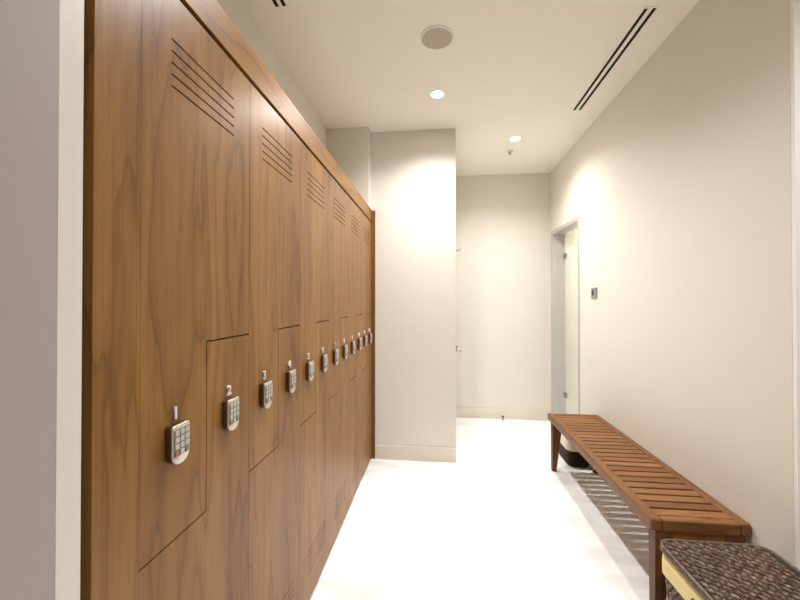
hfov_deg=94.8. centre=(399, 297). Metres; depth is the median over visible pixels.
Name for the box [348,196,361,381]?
locker
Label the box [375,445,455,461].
baseboard
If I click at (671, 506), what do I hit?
slatted bench
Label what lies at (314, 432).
locker
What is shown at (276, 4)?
ceiling vent
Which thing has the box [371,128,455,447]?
wall
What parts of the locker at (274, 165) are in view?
plate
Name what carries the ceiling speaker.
attached to the ceiling
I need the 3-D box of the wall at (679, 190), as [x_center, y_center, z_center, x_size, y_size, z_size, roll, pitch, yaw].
[1.692,-0.034,2.840,0.160,2.912,2.980,0,0,6]
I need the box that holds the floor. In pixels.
[309,417,667,599]
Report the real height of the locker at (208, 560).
1.269 m
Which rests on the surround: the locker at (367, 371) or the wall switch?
the locker at (367, 371)
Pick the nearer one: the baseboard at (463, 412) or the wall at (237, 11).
the wall at (237, 11)
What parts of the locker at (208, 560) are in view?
plate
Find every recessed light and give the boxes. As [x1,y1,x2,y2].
[430,90,444,98]
[509,136,521,141]
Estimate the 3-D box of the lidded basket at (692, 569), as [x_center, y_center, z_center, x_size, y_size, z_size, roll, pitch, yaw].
[1.219,1.192,1.283,0.419,0.446,0.384,0,0,6]
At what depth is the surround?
0.68 m
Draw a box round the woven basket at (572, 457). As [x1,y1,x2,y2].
[559,434,588,467]
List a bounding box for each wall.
[0,0,58,599]
[217,0,325,147]
[326,127,370,208]
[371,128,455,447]
[456,173,549,409]
[550,0,794,565]
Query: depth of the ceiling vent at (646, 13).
2.24 m
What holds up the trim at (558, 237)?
attached to the wall at (679, 190)
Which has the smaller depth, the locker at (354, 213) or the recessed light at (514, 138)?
the locker at (354, 213)
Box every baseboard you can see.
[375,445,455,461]
[456,407,550,419]
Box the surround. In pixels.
[80,0,374,599]
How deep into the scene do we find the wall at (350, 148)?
3.21 m
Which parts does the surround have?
panel, filler panel, panel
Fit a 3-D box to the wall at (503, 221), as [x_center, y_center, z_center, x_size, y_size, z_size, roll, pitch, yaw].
[1.034,-0.021,4.458,3.286,2.912,0.100,0,0,6]
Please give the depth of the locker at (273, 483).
1.39 m
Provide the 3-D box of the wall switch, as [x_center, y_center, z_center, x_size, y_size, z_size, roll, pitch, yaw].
[1.633,-0.043,3.096,0.010,0.090,0.110,0,0,6]
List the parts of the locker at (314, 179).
plate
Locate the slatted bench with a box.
[548,413,750,599]
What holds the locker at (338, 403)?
in the surround
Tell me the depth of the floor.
2.25 m
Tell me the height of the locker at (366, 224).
1.229 m
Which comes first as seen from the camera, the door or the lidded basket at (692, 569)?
the lidded basket at (692, 569)
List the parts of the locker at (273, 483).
plate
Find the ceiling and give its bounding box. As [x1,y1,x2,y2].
[243,0,698,175]
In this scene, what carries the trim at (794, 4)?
attached to the wall at (679, 190)
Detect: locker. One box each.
[138,335,248,599]
[139,0,249,569]
[243,83,299,470]
[248,326,299,599]
[295,141,328,424]
[299,320,328,599]
[329,174,347,398]
[329,317,347,552]
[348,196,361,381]
[348,315,361,508]
[359,213,371,368]
[362,313,371,476]
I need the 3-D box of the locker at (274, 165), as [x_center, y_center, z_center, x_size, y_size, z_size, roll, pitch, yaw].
[-0.632,-0.067,1.389,0.406,1.229,0.424,0,0,6]
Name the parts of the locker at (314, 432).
plate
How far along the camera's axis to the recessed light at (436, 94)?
2.69 m
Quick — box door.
[563,230,577,413]
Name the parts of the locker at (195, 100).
plate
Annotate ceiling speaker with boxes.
[420,25,453,49]
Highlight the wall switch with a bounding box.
[591,287,596,297]
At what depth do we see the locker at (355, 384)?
2.64 m
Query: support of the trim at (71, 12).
attached to the wall at (29, 29)
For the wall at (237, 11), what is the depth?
2.16 m
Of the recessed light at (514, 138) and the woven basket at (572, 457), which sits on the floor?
the woven basket at (572, 457)
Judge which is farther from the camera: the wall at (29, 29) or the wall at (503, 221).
the wall at (503, 221)
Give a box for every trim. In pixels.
[55,0,83,599]
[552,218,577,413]
[790,0,799,569]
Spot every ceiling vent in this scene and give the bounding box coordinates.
[270,0,288,8]
[571,6,659,110]
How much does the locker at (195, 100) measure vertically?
1.229 m
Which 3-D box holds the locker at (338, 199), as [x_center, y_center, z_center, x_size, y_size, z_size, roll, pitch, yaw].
[-0.543,-0.061,2.235,0.406,1.229,0.424,0,0,6]
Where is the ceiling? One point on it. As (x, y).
(510, 68)
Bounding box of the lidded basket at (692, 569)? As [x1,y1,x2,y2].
[660,539,799,599]
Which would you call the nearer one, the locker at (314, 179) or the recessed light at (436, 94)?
the locker at (314, 179)

